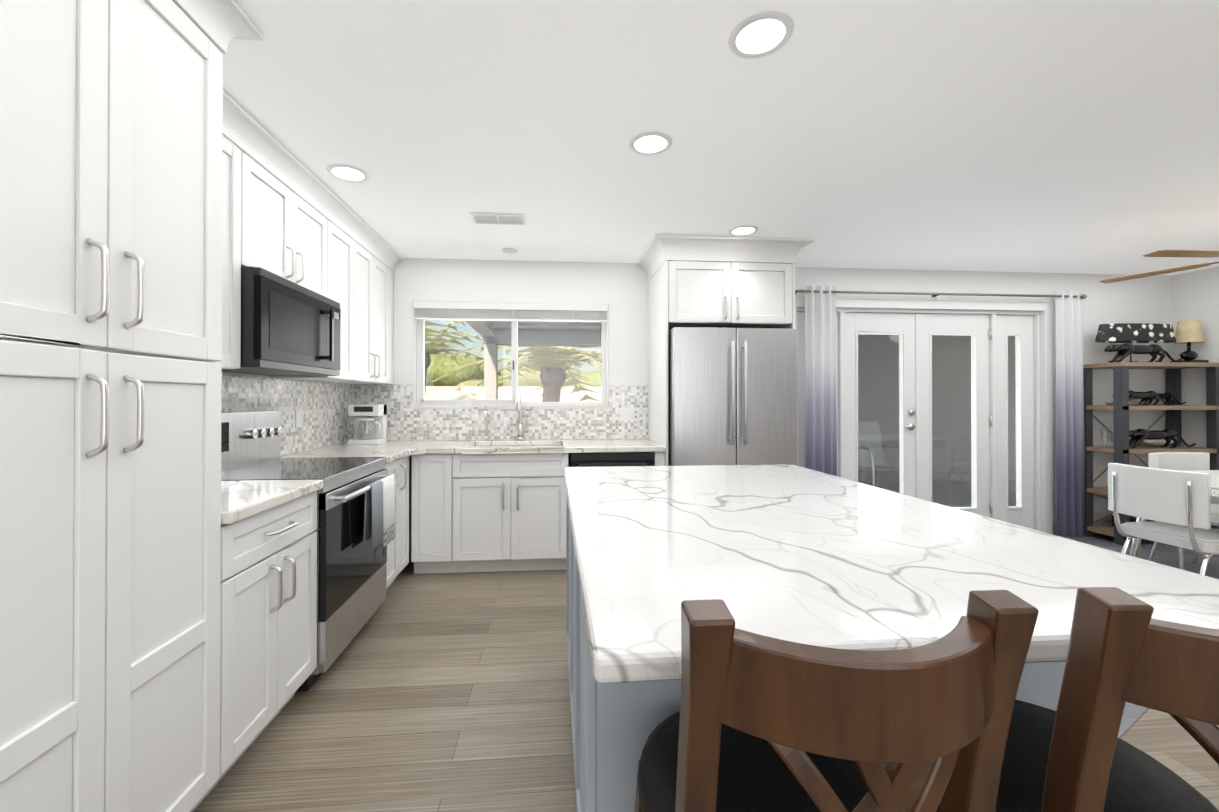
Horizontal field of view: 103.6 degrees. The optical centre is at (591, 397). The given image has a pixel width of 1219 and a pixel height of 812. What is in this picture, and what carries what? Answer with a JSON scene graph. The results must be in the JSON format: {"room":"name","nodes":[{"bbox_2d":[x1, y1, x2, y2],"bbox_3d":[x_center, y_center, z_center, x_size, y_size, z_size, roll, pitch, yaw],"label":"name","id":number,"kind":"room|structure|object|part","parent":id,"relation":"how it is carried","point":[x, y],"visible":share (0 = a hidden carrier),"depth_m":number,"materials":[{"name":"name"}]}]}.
{"room":"kitchen and dining room","nodes":[
{"label":"kitchen and dining room","id":0,"kind":"room"},
{"bbox_2d":[222,372,344,455],"bbox_3d":[-1.735,0.040,0.330,0.150,2.420,7.500,0,0,-5],"label":"wall","id":1,"kind":"structure","parent":0,"point":[241,374],"depth_m":2.61,"materials":[{"name":"white paint"}]},
{"bbox_2d":[232,97,267,351],"bbox_3d":[-1.571,-0.635,1.712,0.400,1.036,0.595,0,0,-5],"label":"upper cabinet","id":2,"kind":"object","parent":1,"relation":"attached to","point":[249,137],"depth_m":2.03,"materials":[{"name":"white wood"}]},
{"bbox_2d":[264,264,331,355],"bbox_3d":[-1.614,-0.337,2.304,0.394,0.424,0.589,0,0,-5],"label":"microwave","id":3,"kind":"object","parent":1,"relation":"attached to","point":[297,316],"depth_m":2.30,"materials":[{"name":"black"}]},
{"bbox_2d":[268,131,343,299],"bbox_3d":[-1.626,-0.631,2.395,0.400,1.036,0.775,0,0,-5],"label":"upper cabinet","id":4,"kind":"object","parent":1,"relation":"attached to","point":[306,218],"depth_m":2.50,"materials":[{"name":"white wood"}]},
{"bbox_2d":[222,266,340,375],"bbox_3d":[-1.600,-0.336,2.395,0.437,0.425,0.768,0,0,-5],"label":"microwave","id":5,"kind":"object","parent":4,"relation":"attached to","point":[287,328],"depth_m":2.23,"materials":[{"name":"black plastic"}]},
{"bbox_2d":[332,296,343,355],"bbox_3d":[-1.645,-0.335,2.687,0.394,0.424,0.179,0,0,-5],"label":"upper cabinet","id":6,"kind":"object","parent":1,"relation":"attached to","point":[337,304],"depth_m":2.76,"materials":[{"name":"white wood"}]},
{"bbox_2d":[344,203,367,355],"bbox_3d":[-1.672,-0.628,2.964,0.400,1.036,0.366,0,0,-5],"label":"upper cabinet","id":7,"kind":"object","parent":1,"relation":"attached to","point":[355,229],"depth_m":3.17,"materials":[{"name":"white wood"}]},
{"bbox_2d":[368,226,402,355],"bbox_3d":[-1.719,-0.625,3.544,0.400,1.036,0.799,0,0,-5],"label":"upper cabinet","id":8,"kind":"object","parent":1,"relation":"attached to","point":[382,258],"depth_m":3.65,"materials":[{"name":"white wood"}]},
{"bbox_2d":[193,551,1218,811],"bbox_3d":[2.060,1.302,0.630,7.765,0.100,7.500,0,0,-5],"label":"floor","id":9,"kind":"structure","parent":0,"point":[439,693],"depth_m":1.85,"materials":[{"name":"beige wood"}]},
{"bbox_2d":[0,0,231,811],"bbox_3d":[-1.399,0.049,1.049,0.635,2.411,0.750,0,0,-5],"label":"tall cabinet","id":10,"kind":"object","parent":9,"relation":"on","point":[200,568],"depth_m":1.09,"materials":[{"name":"white wood"}]},
{"bbox_2d":[224,516,319,775],"bbox_3d":[-1.452,0.824,1.715,0.632,0.868,0.591,0,0,-5],"label":"base cabinet","id":11,"kind":"object","parent":9,"relation":"on","point":[272,563],"depth_m":1.68,"materials":[{"name":"white wood"}]},
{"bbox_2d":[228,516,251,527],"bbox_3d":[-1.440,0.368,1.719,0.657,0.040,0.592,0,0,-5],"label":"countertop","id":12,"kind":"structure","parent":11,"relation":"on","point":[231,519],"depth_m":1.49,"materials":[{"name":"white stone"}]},
{"bbox_2d":[221,411,395,691],"bbox_3d":[-1.458,0.669,2.401,0.728,1.185,0.770,0,0,-5],"label":"range","id":13,"kind":"object","parent":9,"relation":"on","point":[355,502],"depth_m":2.34,"materials":[{"name":"silver metal"}]},
{"bbox_2d":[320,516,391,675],"bbox_3d":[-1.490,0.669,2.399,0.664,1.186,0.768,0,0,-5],"label":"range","id":14,"kind":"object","parent":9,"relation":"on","point":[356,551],"depth_m":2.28,"materials":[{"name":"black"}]},
{"bbox_2d":[392,512,399,582],"bbox_3d":[-1.551,0.830,2.933,0.632,0.868,0.300,0,0,-5],"label":"base cabinet","id":15,"kind":"object","parent":9,"relation":"on","point":[395,519],"depth_m":3.06,"materials":[{"name":"white wood"}]},
{"bbox_2d":[400,512,411,571],"bbox_3d":[-1.572,0.832,3.199,0.632,0.868,0.234,0,0,-5],"label":"base cabinet","id":16,"kind":"object","parent":9,"relation":"on","point":[404,516],"depth_m":3.26,"materials":[{"name":"white wood"}]},
{"bbox_2d":[412,512,451,573],"bbox_3d":[-1.144,0.834,3.661,0.287,0.868,0.639,0,0,-5],"label":"base cabinet","id":17,"kind":"object","parent":9,"relation":"on","point":[431,531],"depth_m":3.36,"materials":[{"name":"white wood"}]},
{"bbox_2d":[452,512,565,572],"bbox_3d":[-0.591,0.834,3.706,0.823,0.868,0.639,0,0,-5],"label":"base cabinet","id":18,"kind":"object","parent":9,"relation":"on","point":[481,541],"depth_m":3.41,"materials":[{"name":"white wood"}]},
{"bbox_2d":[221,352,664,515],"bbox_3d":[-0.751,0.121,2.748,2.197,0.461,2.530,0,0,-5],"label":"backsplash","id":19,"kind":"structure","parent":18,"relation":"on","point":[480,460],"depth_m":3.37,"materials":[{"name":"white tile"}]},
{"bbox_2d":[295,409,301,427],"bbox_3d":[-1.868,0.137,3.065,0.006,0.115,0.075,0,0,-5],"label":"outlet","id":20,"kind":"object","parent":19,"relation":"attached to","point":[298,412],"depth_m":3.06,"materials":[{"name":"white plastic"}]},
{"bbox_2d":[348,404,386,444],"bbox_3d":[-1.719,0.206,3.697,0.225,0.302,0.192,0,0,-5],"label":"coffee maker","id":21,"kind":"object","parent":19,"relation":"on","point":[370,423],"visible":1,"depth_m":3.68,"materials":[{"name":"white plastic"}]},
{"bbox_2d":[484,388,529,440],"bbox_3d":[-0.678,0.141,3.848,0.374,0.435,0.265,0,0,-5],"label":"faucet","id":22,"kind":"object","parent":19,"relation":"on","point":[518,407],"depth_m":3.93,"materials":[{"name":"silver metal"}]},
{"bbox_2d":[620,408,638,420],"bbox_3d":[0.328,0.147,4.093,0.170,0.115,0.009,0,0,-5],"label":"outlet","id":23,"kind":"object","parent":19,"relation":"attached to","point":[626,414],"depth_m":4.09,"materials":[{"name":"white plastic"}]},
{"bbox_2d":[569,452,653,466],"bbox_3d":[0.132,0.825,3.746,0.610,0.846,0.637,0,0,-5],"label":"dishwasher","id":24,"kind":"object","parent":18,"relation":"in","point":[576,459],"depth_m":3.45,"materials":[{"name":"black plastic"}]},
{"bbox_2d":[637,234,813,465],"bbox_3d":[1.005,0.061,3.789,1.166,2.415,0.745,0,0,-5],"label":"surround","id":25,"kind":"object","parent":9,"relation":"on","point":[703,281],"visible":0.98,"depth_m":3.52,"materials":[{"name":"white wood"}]},
{"bbox_2d":[668,327,797,465],"bbox_3d":[1.008,0.388,3.746,0.910,1.760,0.805,0,0,-5],"label":"fridge","id":26,"kind":"object","parent":9,"relation":"on","point":[732,396],"visible":0.46,"depth_m":3.41,"materials":[{"name":"grey metal"}]},
{"bbox_2d":[566,496,1064,811],"bbox_3d":[0.487,0.815,1.650,1.105,0.884,1.357,0,0,-5],"label":"kitchen island","id":27,"kind":"object","parent":9,"relation":"on","point":[611,731],"depth_m":0.95,"materials":[{"name":"wood"}]},
{"bbox_2d":[563,464,1218,691],"bbox_3d":[0.510,0.352,1.505,1.156,0.040,1.716,0,0,-5],"label":"island countertop","id":28,"kind":"structure","parent":27,"relation":"on","point":[794,553],"depth_m":0.94,"materials":[{"name":"white stone"}]},
{"bbox_2d":[635,589,1038,811],"bbox_3d":[0.272,0.737,0.696,0.415,1.035,0.512,0,0,-5],"label":"bar stool","id":29,"kind":"object","parent":9,"relation":"on","point":[759,723],"visible":1,"depth_m":0.48,"materials":[{"name":"brown wood"}]},
{"bbox_2d":[936,587,1218,811],"bbox_3d":[0.748,0.737,0.721,0.435,1.035,0.515,0,0,-5],"label":"bar stool","id":30,"kind":"object","parent":9,"relation":"on","point":[1073,752],"visible":0.67,"depth_m":0.55,"materials":[{"name":"brown wood"}]},
{"bbox_2d":[1060,534,1218,737],"bbox_3d":[3.599,1.262,3.078,3.999,0.004,2.569,0,0,-5],"label":"room floor","id":31,"kind":"structure","parent":9,"relation":"on","point":[1165,554],"depth_m":3.78,"materials":[{"name":"grey carpet"}]},
{"bbox_2d":[1083,362,1218,545],"bbox_3d":[4.995,0.486,4.295,0.967,1.570,0.342,0,0,-5],"label":"shelf unit","id":32,"kind":"object","parent":31,"relation":"on","point":[1121,407],"visible":0.65,"depth_m":4.19,"materials":[{"name":"grey metal"}]},
{"bbox_2d":[1100,430,1113,446],"bbox_3d":[4.624,0.374,4.314,0.059,0.150,0.059,0,0,-17],"label":"glass","id":33,"kind":"object","parent":32,"relation":"on","point":[1102,435],"visible":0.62,"depth_m":4.28,"materials":[{"name":"clear glass"}]},
{"bbox_2d":[1105,402,1140,404],"bbox_3d":[4.766,0.056,4.298,0.312,0.030,0.144,0,0,-5],"label":"dish","id":34,"kind":"object","parent":32,"relation":"on","point":[1130,403],"visible":0.54,"depth_m":4.25,"materials":[{"name":"green ceramic"}]},
{"bbox_2d":[1112,515,1153,525],"bbox_3d":[4.873,1.122,4.271,0.270,0.102,0.200,0,0,-5],"label":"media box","id":35,"kind":"object","parent":32,"relation":"on","point":[1132,518],"visible":0.06,"depth_m":4.20,"materials":[{"name":"black plastic"}]},
{"bbox_2d":[1095,323,1176,361],"bbox_3d":[4.886,-0.474,4.302,0.783,0.349,0.172,0,0,-5],"label":"lamp","id":36,"kind":"object","parent":32,"relation":"on","point":[1130,333],"visible":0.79,"depth_m":4.23,"materials":[{"name":"black fabric"}]},
{"bbox_2d":[1112,390,1172,404],"bbox_3d":[4.835,0.006,4.203,0.572,0.131,0.085,0,0,-5],"label":"panther","id":37,"kind":"object","parent":32,"relation":"on","point":[1151,395],"visible":0.6,"depth_m":4.18,"materials":[{"name":"black ceramic"}]},
{"bbox_2d":[1104,343,1181,362],"bbox_3d":[4.869,-0.389,4.228,0.746,0.170,0.110,0,0,-5],"label":"panther","id":38,"kind":"object","parent":32,"relation":"on","point":[1125,350],"visible":1,"depth_m":4.20,"materials":[{"name":"black ceramic"}]},
{"bbox_2d":[1143,439,1173,445],"bbox_3d":[5.187,0.380,4.390,0.325,0.130,0.097,0,0,-5],"label":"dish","id":39,"kind":"object","parent":32,"relation":"on","point":[1157,442],"visible":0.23,"depth_m":4.36,"materials":[{"name":"white ceramic"}]},
{"bbox_2d":[1139,392,1185,404],"bbox_3d":[5.199,0.013,4.383,0.522,0.119,0.077,0,0,-5],"label":"panther","id":40,"kind":"object","parent":32,"relation":"on","point":[1167,396],"visible":0.44,"depth_m":4.37,"materials":[{"name":"black ceramic"}]},
{"bbox_2d":[1129,429,1195,448],"bbox_3d":[4.961,0.361,4.201,0.746,0.170,0.110,0,0,-5],"label":"panther","id":41,"kind":"object","parent":32,"relation":"on","point":[1142,435],"visible":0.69,"depth_m":4.17,"materials":[{"name":"black ceramic"}]},
{"bbox_2d":[1170,319,1208,362],"bbox_3d":[5.386,-0.494,4.321,0.180,0.389,0.176,0,0,-5],"label":"lamp","id":42,"kind":"object","parent":32,"relation":"on","point":[1188,332],"visible":0.96,"depth_m":4.29,"materials":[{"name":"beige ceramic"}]},
{"bbox_2d":[1107,470,1218,556],"bbox_3d":[4.154,0.880,2.809,1.500,0.770,0.900,0,0,-5],"label":"dining table","id":43,"kind":"object","parent":31,"relation":"on","point":[1135,546],"visible":0.19,"depth_m":3.06,"materials":[{"name":"laminate"}]},
{"bbox_2d":[1108,463,1218,575],"bbox_3d":[3.501,0.840,2.816,0.531,0.853,0.462,0,0,-5],"label":"dining chair","id":44,"kind":"object","parent":31,"relation":"on","point":[1174,506],"visible":0.98,"depth_m":2.75,"materials":[{"name":"white leather"}]},
{"bbox_2d":[1148,452,1218,563],"bbox_3d":[4.408,0.843,3.381,0.462,0.853,0.531,0,0,-5],"label":"dining chair","id":45,"kind":"object","parent":31,"relation":"on","point":[1183,461],"visible":0.25,"depth_m":3.58,"materials":[{"name":"white leather"}]},
{"bbox_3d":[4.407,0.634,3.400,0.462,0.435,0.495,0,0,-5],"label":"seat","id":46,"kind":"part","parent":45,"relation":"part of","materials":[{"name":"white plastic"}]},
{"bbox_3d":[4.409,0.868,3.379,0.414,0.803,0.526,0,0,-5],"label":"frame","id":47,"kind":"part","parent":45,"relation":"part of","materials":[{"name":"silver metal"}]},
{"bbox_2d":[223,0,1218,275],"bbox_3d":[2.060,-1.218,0.644,7.765,0.100,7.500,0,0,-5],"label":"ceiling","id":48,"kind":"structure","parent":0,"point":[1059,136],"depth_m":2.03,"materials":[{"name":"white paint"}]},
{"bbox_2d":[326,164,368,182],"bbox_3d":[-1.257,-1.155,2.481,0.200,0.006,0.200,0,0,-5],"label":"recessed light","id":49,"kind":"object","parent":48,"relation":"in","point":[347,173],"visible":1,"depth_m":2.48,"materials":[{"name":"white plastic"}]},
{"bbox_2d":[469,212,525,225],"bbox_3d":[-0.599,-1.149,3.096,0.340,0.012,0.170,0,0,-5],"label":"ceiling vent","id":50,"kind":"object","parent":48,"relation":"in","point":[498,218],"visible":0.98,"depth_m":3.08,"materials":[{"name":"white plastic"}]},
{"bbox_2d":[502,248,517,253],"bbox_3d":[-0.638,-1.145,3.765,0.130,0.012,0.130,0,0,-5],"label":"smoke detector","id":51,"kind":"object","parent":48,"relation":"attached to","point":[509,250],"visible":0.92,"depth_m":3.74,"materials":[{"name":"white plastic"}]},
{"bbox_2d":[629,132,672,154],"bbox_3d":[0.272,-1.157,2.194,0.200,0.006,0.200,0,0,-5],"label":"recessed light","id":52,"kind":"object","parent":48,"relation":"in","point":[649,143],"visible":1,"depth_m":2.19,"materials":[{"name":"white plastic"}]},
{"bbox_2d":[728,225,757,235],"bbox_3d":[1.053,-1.151,3.321,0.200,0.006,0.200,0,0,-5],"label":"recessed light","id":53,"kind":"object","parent":48,"relation":"in","point":[743,230],"visible":1,"depth_m":3.31,"materials":[{"name":"white plastic"}]},
{"bbox_2d":[728,11,793,58],"bbox_3d":[0.545,-1.160,1.544,0.200,0.006,0.200,0,0,-5],"label":"recessed light","id":54,"kind":"object","parent":48,"relation":"in","point":[761,34],"visible":1,"depth_m":1.53,"materials":[{"name":"white plastic"}]},
{"bbox_2d":[1099,249,1218,282],"bbox_3d":[4.062,-0.930,2.938,1.359,0.449,1.412,0,0,-5],"label":"ceiling fan","id":55,"kind":"object","parent":48,"relation":"hanging from","point":[1187,253],"visible":1,"depth_m":2.97,"materials":[{"name":"brown wood"}]},
{"bbox_2d":[372,258,1171,550],"bbox_3d":[1.763,0.061,4.300,7.465,2.420,0.150,0,0,-5],"label":"wall","id":56,"kind":"structure","parent":0,"point":[620,290],"depth_m":4.26,"materials":[{"name":"white paint"}]},
{"bbox_2d":[412,301,607,408],"bbox_3d":[-0.667,-0.348,4.080,1.630,0.900,0.124,0,0,-5],"label":"kitchen window","id":57,"kind":"structure","parent":56,"relation":"in","point":[419,378],"depth_m":4.09,"materials":[{"name":"glass"},{"name":"white vinyl"}]},
{"bbox_2d":[414,302,606,321],"bbox_3d":[-0.663,-0.713,4.032,1.600,0.142,0.060,0,0,-5],"label":"window blind","id":58,"kind":"object","parent":57,"relation":"attached to","point":[463,311],"visible":1,"depth_m":4.01,"materials":[{"name":"white"}]},
{"bbox_3d":[-0.671,-0.352,4.128,1.524,0.786,0.012,0,0,-5],"label":"glass","id":59,"kind":"part","parent":57,"relation":"part of","materials":[{"name":"clear glass"}]},
{"bbox_2d":[797,307,1040,530],"bbox_3d":[2.982,0.237,4.394,2.376,2.074,0.139,0,0,-5],"label":"french door","id":60,"kind":"structure","parent":56,"relation":"in","point":[915,330],"depth_m":4.41,"materials":[{"name":"white wood"}]},
{"bbox_3d":[2.981,0.225,4.405,2.044,1.598,0.006,0,0,-5],"label":"glass","id":61,"kind":"part","parent":60,"relation":"part of","materials":[{"name":"glass"}]},
{"bbox_3d":[2.985,0.221,4.353,1.448,1.700,0.058,0,0,-5],"label":"french door hardware","id":62,"kind":"part","parent":60,"relation":"part of","materials":[{"name":"white wood"}]},
{"bbox_2d":[795,295,1053,534],"bbox_3d":[2.988,0.187,4.326,2.540,2.172,0.054,0,0,-5],"label":"door frame","id":63,"kind":"structure","parent":56,"relation":"attached to","point":[1043,307],"depth_m":4.40,"materials":[{"name":"white wood"}]},
{"bbox_2d":[795,285,1086,536],"bbox_3d":[3.112,0.147,4.274,2.794,2.223,0.115,0,0,-5],"label":"curtains","id":64,"kind":"object","parent":56,"relation":"attached to","point":[820,417],"visible":0.83,"depth_m":4.32,"materials":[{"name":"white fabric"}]},
{"bbox_2d":[805,285,836,475],"bbox_3d":[1.993,0.147,4.157,0.280,2.223,0.064,0,0,-5],"label":"curtain","id":65,"kind":"object","parent":64,"relation":"hanging from","point":[820,301],"depth_m":4.16,"materials":[{"name":"white fabric"}]},
{"bbox_3d":[3.112,-0.914,4.284,2.794,0.044,0.105,0,0,-5],"label":"rod","id":66,"kind":"part","parent":64,"relation":"part of","materials":[{"name":"silver metal"}]},
{"bbox_2d":[1055,290,1084,536],"bbox_3d":[4.345,0.148,4.348,0.270,2.223,0.064,0,0,-5],"label":"curtain","id":67,"kind":"object","parent":64,"relation":"hanging from","point":[1069,429],"depth_m":4.34,"materials":[{"name":"fabric"}]},
{"bbox_2d":[1172,266,1218,447],"bbox_3d":[5.855,0.044,0.945,0.150,2.420,7.500,0,0,-5],"label":"wall","id":68,"kind":"structure","parent":0,"point":[1195,294],"depth_m":4.35,"materials":[{"name":"white paint"}]},
{"label":"outside","id":69,"kind":"structure","parent":0,"visible":0},
{"bbox_3d":[-2.471,1.470,31.941,80.000,0.090,55.650,0,0,-5],"label":"ground","id":70,"kind":"structure","parent":69,"visible":0},
{"bbox_2d":[424,320,482,398],"bbox_3d":[-4.187,-0.580,11.829,4.621,3.794,4.130,0,0,-5],"label":"palm","id":71,"kind":"object","parent":70,"relation":"on","point":[431,343],"depth_m":11.53,"materials":[{"name":"green plant"}]},
{"bbox_2d":[425,386,600,401],"bbox_3d":[-1.092,0.501,14.927,60.000,1.650,0.200,0,0,-5],"label":"wall","id":72,"kind":"structure","parent":70,"relation":"on","point":[461,393],"depth_m":14.70,"materials":[{"name":"white paint"}]},
{"bbox_2d":[426,354,600,386],"bbox_3d":[-3.477,-0.424,22.723,27.975,3.583,9.565,0,0,-5],"label":"trees","id":73,"kind":"object","parent":70,"relation":"on","point":[474,376],"depth_m":21.81,"materials":[{"name":"green plant"}]},
{"bbox_2d":[433,346,600,401],"bbox_3d":[-1.044,-0.378,10.565,4.633,3.384,4.923,0,0,-5],"label":"palm","id":74,"kind":"object","parent":70,"relation":"on","point":[546,394],"depth_m":10.15,"materials":[{"name":"green plant"}]},
{"bbox_2d":[863,480,1015,506],"bbox_3d":[2.988,1.285,6.049,9.300,0.010,3.149,0,0,-5],"label":"patio floor","id":75,"kind":"structure","parent":70,"relation":"on","point":[944,496],"depth_m":6.51,"materials":[{"name":"concrete"}]},
{"bbox_2d":[484,344,497,399],"bbox_3d":[-1.512,0.246,7.239,0.180,2.080,0.180,0,0,-5],"label":"patio post","id":76,"kind":"object","parent":75,"relation":"on","point":[490,362],"depth_m":7.15,"materials":[{"name":"grey paint"}]},
{"bbox_2d":[465,321,600,345],"bbox_3d":[3.059,-1.010,6.117,9.150,0.420,3.249,0,0,-5],"label":"roof","id":77,"kind":"structure","parent":76,"relation":"on","point":[528,334],"depth_m":7.17,"materials":[{"name":"grey paint"}]},
{"bbox_2d":[858,422,898,486],"bbox_3d":[3.633,0.806,6.138,0.568,0.955,0.748,0,0,-5],"label":"patio chair","id":78,"kind":"object","parent":75,"relation":"on","point":[869,451],"depth_m":6.34,"materials":[{"name":"silver metal"}]},
{"bbox_2d":[858,334,1015,482],"bbox_3d":[4.285,0.122,7.388,6.500,2.330,0.300,0,0,-5],"label":"door glass","id":79,"kind":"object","parent":75,"relation":"on","point":[880,356],"depth_m":7.32,"materials":[{"name":"glass"}]}
]}

